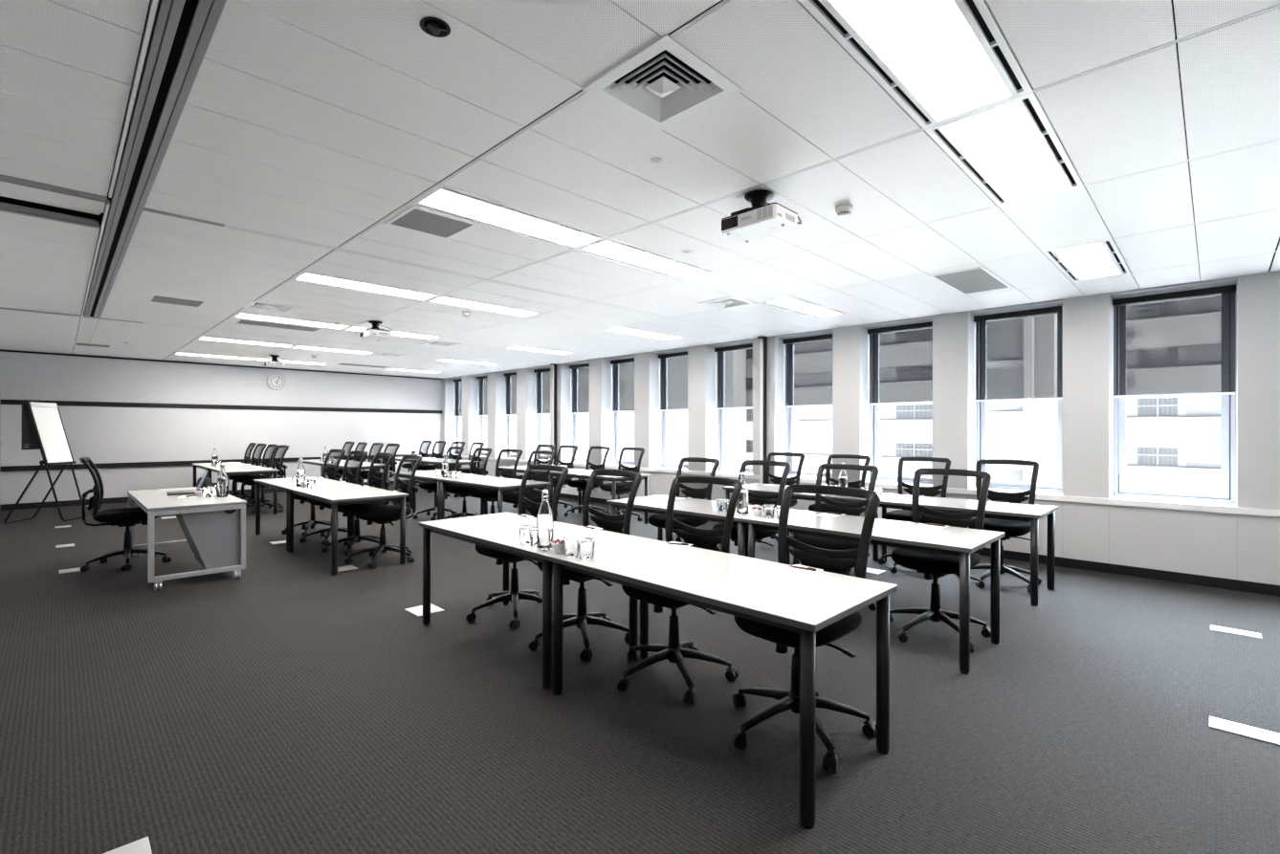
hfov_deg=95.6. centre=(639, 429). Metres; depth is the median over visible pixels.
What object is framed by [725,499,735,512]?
drinking glass
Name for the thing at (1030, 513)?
table
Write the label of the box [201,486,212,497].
drinking glass
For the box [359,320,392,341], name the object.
projector
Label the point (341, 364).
ceiling vent
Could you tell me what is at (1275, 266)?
trim
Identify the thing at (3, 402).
trim
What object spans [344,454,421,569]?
chair
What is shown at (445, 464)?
water bottle
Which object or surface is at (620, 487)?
chair
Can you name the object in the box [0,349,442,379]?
trim
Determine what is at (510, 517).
notepad
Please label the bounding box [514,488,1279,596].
baseboard
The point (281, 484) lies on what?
table
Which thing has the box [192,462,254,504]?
table
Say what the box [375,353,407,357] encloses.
ceiling vent
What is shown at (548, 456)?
chair
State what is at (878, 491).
drinking glass
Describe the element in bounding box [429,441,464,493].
chair
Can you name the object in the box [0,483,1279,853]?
floor
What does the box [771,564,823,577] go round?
notepad
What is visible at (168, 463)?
trim
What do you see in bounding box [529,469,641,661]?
chair
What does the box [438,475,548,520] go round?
table
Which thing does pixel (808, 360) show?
roller blind
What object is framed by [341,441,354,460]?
chair
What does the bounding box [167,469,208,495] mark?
laptop
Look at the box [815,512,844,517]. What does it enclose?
notepad
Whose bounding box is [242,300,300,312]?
ceiling vent
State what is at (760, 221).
projector
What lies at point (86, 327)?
trim
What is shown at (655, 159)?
sprinkler
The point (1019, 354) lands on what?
roller blind
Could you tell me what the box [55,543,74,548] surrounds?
floor plate
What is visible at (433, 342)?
ceiling vent
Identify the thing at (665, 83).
ceiling vent
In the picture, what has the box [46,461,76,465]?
tray
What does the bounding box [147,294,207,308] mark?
ceiling vent
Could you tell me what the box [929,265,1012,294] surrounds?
ceiling vent
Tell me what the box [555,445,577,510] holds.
chair
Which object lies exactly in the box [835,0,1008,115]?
diffuser
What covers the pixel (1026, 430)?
window pane
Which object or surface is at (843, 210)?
smoke detector
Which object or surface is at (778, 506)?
drinking glass
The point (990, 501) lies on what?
notepad
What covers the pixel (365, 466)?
table
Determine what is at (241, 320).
ceiling vent
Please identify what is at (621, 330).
recessed light
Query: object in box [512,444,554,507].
chair
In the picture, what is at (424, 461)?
table
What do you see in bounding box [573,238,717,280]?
recessed light
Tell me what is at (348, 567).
floor plate
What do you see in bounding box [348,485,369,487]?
notepad
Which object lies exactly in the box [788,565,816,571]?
pen
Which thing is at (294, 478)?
drinking glass
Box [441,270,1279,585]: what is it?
wall
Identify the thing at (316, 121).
ceiling
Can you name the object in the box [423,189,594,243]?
diffuser
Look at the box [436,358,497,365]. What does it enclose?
recessed light
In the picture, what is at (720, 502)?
drinking glass
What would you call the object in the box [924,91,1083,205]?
recessed light
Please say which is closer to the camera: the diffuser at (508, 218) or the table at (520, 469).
the diffuser at (508, 218)
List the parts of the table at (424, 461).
under frame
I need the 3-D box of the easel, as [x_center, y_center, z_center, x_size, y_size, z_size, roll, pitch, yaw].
[-8.664,0.475,8.471,0.712,1.718,0.494,0,0,-16]
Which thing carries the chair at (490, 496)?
on the floor
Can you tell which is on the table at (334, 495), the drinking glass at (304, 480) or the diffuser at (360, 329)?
the drinking glass at (304, 480)
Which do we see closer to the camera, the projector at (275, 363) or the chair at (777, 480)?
the chair at (777, 480)
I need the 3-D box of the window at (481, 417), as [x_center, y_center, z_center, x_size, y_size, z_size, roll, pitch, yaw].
[-3.570,-0.320,13.848,0.840,1.929,0.065,0,0,45]
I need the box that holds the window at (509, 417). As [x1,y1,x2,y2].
[507,372,513,457]
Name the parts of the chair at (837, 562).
tension knob, seat, shoulder plate, frame, lever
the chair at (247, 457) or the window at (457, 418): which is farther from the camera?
the window at (457, 418)
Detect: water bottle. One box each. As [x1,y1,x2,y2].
[211,447,218,465]
[217,463,228,497]
[296,458,305,486]
[322,445,328,462]
[411,443,415,455]
[441,453,448,477]
[536,489,553,551]
[736,472,748,515]
[838,463,847,496]
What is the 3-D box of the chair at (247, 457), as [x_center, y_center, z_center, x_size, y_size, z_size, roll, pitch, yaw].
[-7.655,0.801,10.931,0.691,1.071,0.649,0,0,-43]
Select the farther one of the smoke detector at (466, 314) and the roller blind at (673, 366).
the roller blind at (673, 366)
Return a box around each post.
[551,363,556,465]
[757,336,767,484]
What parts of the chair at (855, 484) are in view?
seat, shoulder plate, frame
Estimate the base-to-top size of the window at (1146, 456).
1.060 m
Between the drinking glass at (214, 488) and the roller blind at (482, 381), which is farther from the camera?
the roller blind at (482, 381)
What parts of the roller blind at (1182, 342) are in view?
pull chain, rail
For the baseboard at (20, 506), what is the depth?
10.03 m
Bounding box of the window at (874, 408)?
[870,321,932,484]
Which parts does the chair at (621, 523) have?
seat, tension knob, lever, shoulder plate, frame, panel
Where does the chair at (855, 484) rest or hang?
on the floor
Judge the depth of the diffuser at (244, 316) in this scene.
6.99 m
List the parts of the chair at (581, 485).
seat, frame, panel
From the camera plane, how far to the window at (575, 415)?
11.56 m
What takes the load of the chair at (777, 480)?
on the floor
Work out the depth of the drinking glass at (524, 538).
3.25 m
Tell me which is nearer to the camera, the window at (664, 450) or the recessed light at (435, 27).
the recessed light at (435, 27)
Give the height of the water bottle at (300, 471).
0.320 m
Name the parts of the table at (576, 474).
leg, under frame, leg, leg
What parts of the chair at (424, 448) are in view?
panel, frame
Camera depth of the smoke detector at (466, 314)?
6.36 m
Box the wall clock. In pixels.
[266,374,286,390]
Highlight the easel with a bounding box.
[3,401,86,524]
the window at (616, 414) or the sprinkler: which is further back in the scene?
the window at (616, 414)
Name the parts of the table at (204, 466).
leg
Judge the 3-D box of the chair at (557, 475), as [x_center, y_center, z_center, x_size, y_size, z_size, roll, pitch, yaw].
[-0.933,0.810,4.247,0.649,1.071,0.691,0,0,42]
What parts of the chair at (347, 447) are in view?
panel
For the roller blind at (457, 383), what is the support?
attached to the window at (457, 418)
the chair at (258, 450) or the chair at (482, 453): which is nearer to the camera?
the chair at (482, 453)
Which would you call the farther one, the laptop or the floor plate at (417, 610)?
the laptop
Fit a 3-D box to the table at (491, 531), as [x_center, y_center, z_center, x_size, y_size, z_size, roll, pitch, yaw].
[-0.756,0.996,3.736,1.484,0.700,0.700,0,0,45]
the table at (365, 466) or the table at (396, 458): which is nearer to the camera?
the table at (365, 466)
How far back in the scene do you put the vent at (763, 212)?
3.02 m
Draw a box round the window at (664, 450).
[661,352,687,468]
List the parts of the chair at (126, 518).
frame, panel, seat, tension knob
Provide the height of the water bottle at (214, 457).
0.320 m
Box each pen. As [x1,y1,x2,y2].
[665,542,688,546]
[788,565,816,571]
[924,523,945,527]
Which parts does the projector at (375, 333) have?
mount plate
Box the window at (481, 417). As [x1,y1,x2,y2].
[480,375,484,447]
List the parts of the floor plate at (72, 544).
lid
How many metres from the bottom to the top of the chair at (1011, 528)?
1.071 m
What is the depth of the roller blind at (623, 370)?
10.48 m
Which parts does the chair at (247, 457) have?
panel, frame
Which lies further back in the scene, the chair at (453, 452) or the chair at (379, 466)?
the chair at (453, 452)
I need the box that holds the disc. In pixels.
[681,249,693,253]
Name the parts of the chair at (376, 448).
seat, panel, frame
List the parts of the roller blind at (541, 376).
pull chain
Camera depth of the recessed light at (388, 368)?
12.97 m
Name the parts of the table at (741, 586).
leg, leg, under frame, leg, leg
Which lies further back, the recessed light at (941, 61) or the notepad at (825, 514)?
the notepad at (825, 514)
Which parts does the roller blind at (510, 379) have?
pull chain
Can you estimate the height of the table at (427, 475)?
0.700 m
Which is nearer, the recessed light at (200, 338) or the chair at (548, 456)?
the chair at (548, 456)
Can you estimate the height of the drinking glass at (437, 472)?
0.094 m
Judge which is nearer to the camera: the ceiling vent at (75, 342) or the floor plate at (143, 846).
the floor plate at (143, 846)
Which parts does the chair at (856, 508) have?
seat, shoulder plate, frame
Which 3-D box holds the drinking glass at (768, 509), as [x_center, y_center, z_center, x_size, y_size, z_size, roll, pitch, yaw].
[0.944,0.601,4.245,0.084,0.094,0.084,0,0,45]
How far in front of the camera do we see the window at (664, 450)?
9.86 m
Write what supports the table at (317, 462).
on the floor
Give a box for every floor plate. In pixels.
[54,525,71,528]
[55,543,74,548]
[58,567,80,573]
[103,837,152,853]
[269,540,286,545]
[337,565,357,572]
[404,603,443,617]
[866,567,884,574]
[1209,716,1279,745]
[1210,624,1262,639]
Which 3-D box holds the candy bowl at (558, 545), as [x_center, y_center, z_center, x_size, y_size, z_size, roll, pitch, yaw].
[-0.419,0.610,3.038,0.094,0.073,0.094,0,0,45]
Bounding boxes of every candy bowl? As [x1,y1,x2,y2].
[194,488,202,496]
[551,538,564,553]
[750,506,763,516]
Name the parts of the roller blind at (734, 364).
pull chain, rail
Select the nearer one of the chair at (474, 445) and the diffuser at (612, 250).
the diffuser at (612, 250)
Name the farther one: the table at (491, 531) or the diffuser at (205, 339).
the diffuser at (205, 339)
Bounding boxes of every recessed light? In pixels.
[172,352,256,360]
[196,336,295,348]
[231,311,351,330]
[254,358,329,365]
[289,270,441,301]
[289,345,373,354]
[343,326,441,340]
[383,368,441,373]
[409,183,609,250]
[419,17,450,37]
[424,295,543,317]
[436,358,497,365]
[505,346,574,354]
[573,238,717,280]
[601,327,683,340]
[759,295,848,318]
[798,0,1032,129]
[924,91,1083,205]
[1042,239,1130,281]
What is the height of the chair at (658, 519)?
1.071 m
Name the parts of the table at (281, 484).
leg, under frame, leg, leg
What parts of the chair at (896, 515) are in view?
seat, shoulder plate, frame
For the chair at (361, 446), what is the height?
1.071 m
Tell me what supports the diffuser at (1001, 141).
attached to the recessed light at (1011, 149)
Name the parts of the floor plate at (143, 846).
lid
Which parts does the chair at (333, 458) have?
seat, panel, frame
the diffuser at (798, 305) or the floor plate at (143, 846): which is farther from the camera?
the diffuser at (798, 305)
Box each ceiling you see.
[0,0,1279,378]
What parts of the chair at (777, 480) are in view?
seat, shoulder plate, frame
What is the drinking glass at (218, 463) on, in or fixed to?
on the table at (204, 466)
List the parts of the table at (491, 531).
leg, under frame, leg, leg, leg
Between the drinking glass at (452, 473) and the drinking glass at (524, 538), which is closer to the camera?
the drinking glass at (524, 538)
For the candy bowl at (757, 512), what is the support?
on the table at (958, 541)
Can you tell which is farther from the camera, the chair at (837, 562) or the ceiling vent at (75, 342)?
the ceiling vent at (75, 342)
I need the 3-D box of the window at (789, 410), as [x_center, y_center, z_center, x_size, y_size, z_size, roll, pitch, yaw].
[2.391,-0.311,7.930,0.840,1.929,0.065,0,0,45]
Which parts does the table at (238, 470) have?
leg, leg, under frame, leg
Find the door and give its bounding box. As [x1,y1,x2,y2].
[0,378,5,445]
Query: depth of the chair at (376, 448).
11.26 m
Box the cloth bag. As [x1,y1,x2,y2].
[196,474,217,488]
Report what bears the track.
attached to the ceiling at (316, 121)
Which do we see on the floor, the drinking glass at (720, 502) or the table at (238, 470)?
the table at (238, 470)
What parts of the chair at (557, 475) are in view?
seat, tension knob, lever, shoulder plate, frame, panel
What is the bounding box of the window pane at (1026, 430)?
[986,399,1057,485]
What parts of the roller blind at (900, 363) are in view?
pull chain, rail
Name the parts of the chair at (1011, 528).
seat, frame, shoulder plate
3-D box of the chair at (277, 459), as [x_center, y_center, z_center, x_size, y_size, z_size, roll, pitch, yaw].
[-6.120,0.803,9.399,0.649,1.071,0.691,0,0,42]
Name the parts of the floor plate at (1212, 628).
lid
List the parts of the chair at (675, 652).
seat, tension knob, shoulder plate, lever, frame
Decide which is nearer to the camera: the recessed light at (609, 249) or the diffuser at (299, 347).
the recessed light at (609, 249)
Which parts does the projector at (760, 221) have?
len panel, mount arm, mount plate, connector panel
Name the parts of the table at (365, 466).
leg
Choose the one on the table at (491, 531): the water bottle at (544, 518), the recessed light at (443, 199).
the water bottle at (544, 518)
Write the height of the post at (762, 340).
2.632 m
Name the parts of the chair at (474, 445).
seat, frame, panel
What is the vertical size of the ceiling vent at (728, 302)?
0.078 m
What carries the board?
attached to the wall at (23, 376)
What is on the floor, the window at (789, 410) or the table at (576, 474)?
the table at (576, 474)
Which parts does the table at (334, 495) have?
leg, leg, under frame, leg, leg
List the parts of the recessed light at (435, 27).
lamp shade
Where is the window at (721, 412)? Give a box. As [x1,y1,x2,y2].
[718,343,752,472]
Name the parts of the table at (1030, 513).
leg, under frame, leg, leg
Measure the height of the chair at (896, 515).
1.071 m
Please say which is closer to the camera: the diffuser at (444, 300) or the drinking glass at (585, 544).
the drinking glass at (585, 544)
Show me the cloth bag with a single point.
(208, 481)
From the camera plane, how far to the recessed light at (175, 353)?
10.43 m
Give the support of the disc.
attached to the ceiling at (316, 121)
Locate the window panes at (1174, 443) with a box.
[746,395,1221,494]
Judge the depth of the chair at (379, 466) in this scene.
6.45 m
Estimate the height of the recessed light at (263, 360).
0.035 m
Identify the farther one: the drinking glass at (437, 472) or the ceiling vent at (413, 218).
the drinking glass at (437, 472)
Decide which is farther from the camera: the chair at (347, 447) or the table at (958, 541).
the chair at (347, 447)
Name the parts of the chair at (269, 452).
seat, panel, frame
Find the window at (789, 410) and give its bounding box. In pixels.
[786,333,832,478]
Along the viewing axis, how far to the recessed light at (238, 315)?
7.01 m
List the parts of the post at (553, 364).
post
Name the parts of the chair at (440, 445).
seat, frame, panel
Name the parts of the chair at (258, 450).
seat, panel, frame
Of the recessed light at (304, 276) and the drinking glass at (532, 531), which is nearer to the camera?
the drinking glass at (532, 531)
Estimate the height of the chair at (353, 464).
1.071 m
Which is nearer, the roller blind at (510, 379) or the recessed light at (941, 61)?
the recessed light at (941, 61)
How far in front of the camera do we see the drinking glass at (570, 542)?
2.93 m
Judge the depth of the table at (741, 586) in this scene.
2.40 m
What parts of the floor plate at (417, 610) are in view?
lid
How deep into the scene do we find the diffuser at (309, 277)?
5.30 m
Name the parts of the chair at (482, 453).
seat, frame, panel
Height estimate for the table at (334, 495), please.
0.700 m
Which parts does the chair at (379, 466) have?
seat, panel, frame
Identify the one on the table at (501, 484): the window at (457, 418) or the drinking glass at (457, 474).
the drinking glass at (457, 474)
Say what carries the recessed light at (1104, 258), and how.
in the ceiling at (316, 121)
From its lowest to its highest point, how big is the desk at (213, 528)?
0.689 m
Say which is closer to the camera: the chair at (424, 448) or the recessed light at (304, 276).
the recessed light at (304, 276)
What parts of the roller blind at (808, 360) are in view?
rail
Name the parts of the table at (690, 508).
leg, leg, under frame, leg, leg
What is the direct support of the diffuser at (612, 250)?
attached to the recessed light at (609, 249)
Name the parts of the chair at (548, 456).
seat, shoulder plate, frame, panel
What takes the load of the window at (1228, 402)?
in the wall at (1203, 543)
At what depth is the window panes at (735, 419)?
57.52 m
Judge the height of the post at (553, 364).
2.632 m
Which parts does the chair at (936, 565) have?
tension knob, seat, shoulder plate, frame, lever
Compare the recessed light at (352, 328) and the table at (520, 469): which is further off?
the table at (520, 469)
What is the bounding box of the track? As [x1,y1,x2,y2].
[81,0,226,318]
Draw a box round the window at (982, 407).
[975,305,1062,492]
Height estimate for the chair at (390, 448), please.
1.071 m
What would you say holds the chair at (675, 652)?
on the floor
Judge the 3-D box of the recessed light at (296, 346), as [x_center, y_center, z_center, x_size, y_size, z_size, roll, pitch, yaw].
[-5.031,-1.312,9.540,0.394,0.035,1.194,0,0,45]
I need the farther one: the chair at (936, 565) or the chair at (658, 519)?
the chair at (658, 519)
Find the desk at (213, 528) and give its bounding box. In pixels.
[127,486,246,590]
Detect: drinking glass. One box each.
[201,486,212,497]
[206,485,217,495]
[216,461,221,466]
[291,476,296,485]
[303,479,308,487]
[307,479,315,488]
[435,469,441,476]
[450,470,457,478]
[455,471,462,479]
[519,525,533,544]
[529,527,536,546]
[563,535,579,556]
[577,537,595,559]
[716,498,727,511]
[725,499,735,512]
[763,504,774,518]
[776,505,780,519]
[874,487,882,499]
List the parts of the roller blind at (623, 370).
rail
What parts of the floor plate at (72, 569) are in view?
lid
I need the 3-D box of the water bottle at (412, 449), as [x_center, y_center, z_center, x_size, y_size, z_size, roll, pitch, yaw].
[-4.881,0.480,12.482,0.090,0.320,0.090,0,0,-34]
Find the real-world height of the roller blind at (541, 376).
1.747 m
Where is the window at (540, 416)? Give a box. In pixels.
[537,368,545,459]
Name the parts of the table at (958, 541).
leg, leg, under frame, leg, leg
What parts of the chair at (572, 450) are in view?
frame, seat, panel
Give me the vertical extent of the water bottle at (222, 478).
0.320 m
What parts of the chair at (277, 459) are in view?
seat, panel, frame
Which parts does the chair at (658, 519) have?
seat, shoulder plate, frame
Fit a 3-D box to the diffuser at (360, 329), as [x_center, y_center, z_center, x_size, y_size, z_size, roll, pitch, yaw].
[-3.328,-1.319,7.849,0.266,0.008,1.134,0,0,45]
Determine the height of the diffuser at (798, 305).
0.008 m
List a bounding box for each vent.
[0,193,101,228]
[73,341,111,348]
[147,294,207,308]
[175,349,212,353]
[233,318,324,331]
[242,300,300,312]
[336,362,392,368]
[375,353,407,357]
[385,205,478,239]
[420,340,461,347]
[582,34,743,131]
[698,296,756,309]
[756,205,772,220]
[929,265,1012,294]
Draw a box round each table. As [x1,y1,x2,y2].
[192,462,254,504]
[206,465,279,514]
[253,476,352,551]
[286,484,408,575]
[297,459,345,477]
[321,462,390,504]
[385,456,442,492]
[392,470,484,520]
[413,458,476,499]
[419,512,640,689]
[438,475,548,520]
[497,465,581,513]
[547,537,897,829]
[566,469,650,524]
[606,494,793,564]
[722,483,878,572]
[744,508,1004,674]
[851,492,1058,606]
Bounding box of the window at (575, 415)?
[573,363,586,462]
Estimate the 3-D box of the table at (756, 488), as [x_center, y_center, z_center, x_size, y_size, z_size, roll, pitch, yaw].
[1.696,0.999,6.206,1.484,0.700,0.700,0,0,45]
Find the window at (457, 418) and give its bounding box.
[456,378,460,441]
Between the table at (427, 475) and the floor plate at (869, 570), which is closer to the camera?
the floor plate at (869, 570)
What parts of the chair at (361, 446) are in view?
seat, panel, frame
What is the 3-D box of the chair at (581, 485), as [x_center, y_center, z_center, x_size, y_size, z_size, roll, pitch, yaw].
[-0.876,0.810,9.102,0.691,1.071,0.649,0,0,-44]
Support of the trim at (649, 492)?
attached to the wall at (1203, 543)
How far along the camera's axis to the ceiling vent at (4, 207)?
3.49 m
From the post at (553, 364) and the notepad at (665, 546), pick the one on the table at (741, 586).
the notepad at (665, 546)
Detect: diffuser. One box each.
[201,337,288,346]
[238,313,342,327]
[296,346,367,353]
[300,273,431,297]
[350,327,432,337]
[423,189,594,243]
[435,297,531,314]
[588,241,704,276]
[776,299,834,314]
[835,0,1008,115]
[946,102,1065,198]
[1059,244,1116,275]
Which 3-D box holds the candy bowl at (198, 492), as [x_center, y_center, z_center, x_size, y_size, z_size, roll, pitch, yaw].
[-4.293,0.614,5.655,0.094,0.073,0.094,0,0,45]
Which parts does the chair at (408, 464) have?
seat, panel, frame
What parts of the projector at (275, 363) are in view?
mount plate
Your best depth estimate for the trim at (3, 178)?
3.19 m
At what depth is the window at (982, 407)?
6.28 m
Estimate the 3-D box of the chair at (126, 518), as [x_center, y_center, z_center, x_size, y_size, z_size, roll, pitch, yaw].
[-5.039,0.804,5.694,0.691,1.071,0.649,0,0,-39]
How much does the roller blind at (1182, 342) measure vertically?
1.747 m
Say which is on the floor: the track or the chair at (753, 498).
the chair at (753, 498)
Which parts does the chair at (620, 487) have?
seat, frame, panel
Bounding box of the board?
[0,404,440,466]
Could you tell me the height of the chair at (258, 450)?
1.071 m
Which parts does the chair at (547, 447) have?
seat, frame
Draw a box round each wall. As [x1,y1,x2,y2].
[0,349,441,505]
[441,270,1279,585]
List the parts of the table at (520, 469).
leg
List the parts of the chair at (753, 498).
seat, shoulder plate, frame, lever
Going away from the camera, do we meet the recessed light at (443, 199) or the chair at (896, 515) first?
the recessed light at (443, 199)
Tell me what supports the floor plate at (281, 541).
on the floor
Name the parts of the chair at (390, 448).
seat, panel, frame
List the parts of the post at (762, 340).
post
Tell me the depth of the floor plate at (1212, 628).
3.85 m
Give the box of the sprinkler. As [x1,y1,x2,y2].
[650,156,661,162]
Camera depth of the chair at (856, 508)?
4.44 m
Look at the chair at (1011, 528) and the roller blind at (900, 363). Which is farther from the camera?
the roller blind at (900, 363)
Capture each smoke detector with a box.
[462,310,471,317]
[836,204,852,218]
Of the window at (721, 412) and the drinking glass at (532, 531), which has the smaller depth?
the drinking glass at (532, 531)
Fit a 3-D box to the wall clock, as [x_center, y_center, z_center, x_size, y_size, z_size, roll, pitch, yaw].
[-7.664,-0.999,12.231,0.044,0.344,0.344,0,0,45]
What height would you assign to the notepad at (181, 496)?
0.004 m
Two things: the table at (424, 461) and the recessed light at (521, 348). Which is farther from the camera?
the table at (424, 461)
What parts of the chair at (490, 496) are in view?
seat, shoulder plate, frame, panel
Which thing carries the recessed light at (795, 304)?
in the ceiling at (316, 121)
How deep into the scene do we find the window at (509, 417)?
13.25 m
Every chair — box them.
[79,457,171,572]
[217,442,256,499]
[229,443,266,499]
[234,444,278,510]
[242,445,288,514]
[281,449,345,536]
[299,450,367,545]
[321,452,394,555]
[337,441,367,476]
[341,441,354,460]
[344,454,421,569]
[359,442,383,485]
[360,443,399,503]
[413,446,463,520]
[416,441,431,483]
[416,441,446,490]
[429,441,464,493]
[444,447,491,519]
[447,441,484,497]
[465,464,568,629]
[470,448,522,513]
[503,450,555,514]
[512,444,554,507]
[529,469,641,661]
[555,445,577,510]
[564,446,610,516]
[599,447,644,521]
[617,475,742,705]
[648,457,719,542]
[712,460,790,556]
[732,484,880,772]
[749,452,805,540]
[793,463,879,611]
[808,454,870,556]
[877,457,950,573]
[889,468,991,652]
[956,459,1041,593]
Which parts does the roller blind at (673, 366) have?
rail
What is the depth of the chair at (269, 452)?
9.87 m
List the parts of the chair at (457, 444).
seat, frame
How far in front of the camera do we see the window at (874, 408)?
7.32 m
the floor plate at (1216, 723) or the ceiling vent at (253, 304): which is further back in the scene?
the ceiling vent at (253, 304)
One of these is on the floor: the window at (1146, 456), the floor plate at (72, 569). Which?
the floor plate at (72, 569)
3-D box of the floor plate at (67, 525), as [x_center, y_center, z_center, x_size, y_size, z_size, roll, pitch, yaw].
[-7.873,1.332,7.912,0.160,0.007,0.160,0,0,45]
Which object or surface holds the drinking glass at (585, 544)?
on the table at (741, 586)
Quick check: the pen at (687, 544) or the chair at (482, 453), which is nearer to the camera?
the pen at (687, 544)
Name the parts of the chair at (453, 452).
seat, panel, frame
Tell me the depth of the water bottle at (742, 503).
4.37 m
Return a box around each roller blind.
[452,378,462,446]
[476,375,486,416]
[504,372,516,449]
[534,368,550,449]
[569,363,589,413]
[610,357,634,455]
[658,351,687,458]
[714,343,752,457]
[783,333,832,462]
[867,321,932,463]
[973,306,1062,466]
[1112,285,1235,480]
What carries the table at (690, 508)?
on the floor
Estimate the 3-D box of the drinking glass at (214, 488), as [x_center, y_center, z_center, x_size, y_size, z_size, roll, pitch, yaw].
[-4.194,0.604,5.684,0.084,0.094,0.084,0,0,45]
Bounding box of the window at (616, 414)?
[614,357,634,464]
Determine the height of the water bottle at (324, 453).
0.320 m
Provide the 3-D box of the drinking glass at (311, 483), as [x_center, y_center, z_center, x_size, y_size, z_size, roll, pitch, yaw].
[-3.563,0.595,6.285,0.084,0.094,0.084,0,0,45]
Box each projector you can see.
[264,354,286,368]
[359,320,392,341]
[721,189,801,242]
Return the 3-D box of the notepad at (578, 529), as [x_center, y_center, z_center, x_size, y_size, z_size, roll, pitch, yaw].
[-0.361,0.644,3.740,0.201,0.004,0.145,0,0,-41]
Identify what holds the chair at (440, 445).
on the floor
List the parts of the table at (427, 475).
leg, under frame, leg, leg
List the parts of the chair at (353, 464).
seat, panel, frame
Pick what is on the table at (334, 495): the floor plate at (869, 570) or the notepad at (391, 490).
the notepad at (391, 490)
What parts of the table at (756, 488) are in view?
leg, under frame, leg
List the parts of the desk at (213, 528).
long rail, frame, frame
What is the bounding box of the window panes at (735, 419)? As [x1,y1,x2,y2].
[484,408,746,467]
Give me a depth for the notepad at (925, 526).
3.85 m
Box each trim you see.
[0,174,224,323]
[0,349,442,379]
[0,399,442,414]
[0,453,435,471]
[72,316,99,354]
[143,224,1279,363]
[163,0,1279,376]
[164,0,1279,358]
[442,454,1279,517]
[648,491,1237,579]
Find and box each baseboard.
[0,479,424,510]
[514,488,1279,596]
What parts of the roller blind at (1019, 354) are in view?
pull chain, rail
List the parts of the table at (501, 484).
leg, leg, under frame, leg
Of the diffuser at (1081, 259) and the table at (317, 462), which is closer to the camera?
the diffuser at (1081, 259)
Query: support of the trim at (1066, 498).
attached to the wall at (1203, 543)
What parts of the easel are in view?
leg, rail, leg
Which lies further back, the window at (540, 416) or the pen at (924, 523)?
the window at (540, 416)
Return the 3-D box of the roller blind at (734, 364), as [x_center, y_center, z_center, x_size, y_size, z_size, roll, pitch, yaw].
[1.469,-0.382,8.705,0.832,1.747,0.065,0,0,45]
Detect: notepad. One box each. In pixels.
[177,495,198,498]
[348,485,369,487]
[372,489,397,493]
[500,514,533,520]
[564,526,602,532]
[651,541,693,551]
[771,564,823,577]
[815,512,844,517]
[914,523,948,529]
[986,500,1009,505]
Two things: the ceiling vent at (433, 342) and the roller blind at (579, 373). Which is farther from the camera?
the roller blind at (579, 373)
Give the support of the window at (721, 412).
in the wall at (1203, 543)
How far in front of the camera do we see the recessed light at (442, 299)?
6.16 m
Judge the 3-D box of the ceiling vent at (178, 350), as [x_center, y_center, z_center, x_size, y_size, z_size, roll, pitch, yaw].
[-7.444,-1.317,9.674,0.430,0.078,0.430,0,0,45]
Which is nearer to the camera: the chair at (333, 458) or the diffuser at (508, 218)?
the diffuser at (508, 218)
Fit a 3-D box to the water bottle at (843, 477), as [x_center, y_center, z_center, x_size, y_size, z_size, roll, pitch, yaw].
[1.985,0.490,5.666,0.090,0.320,0.090,0,0,29]
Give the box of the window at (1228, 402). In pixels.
[1113,284,1236,504]

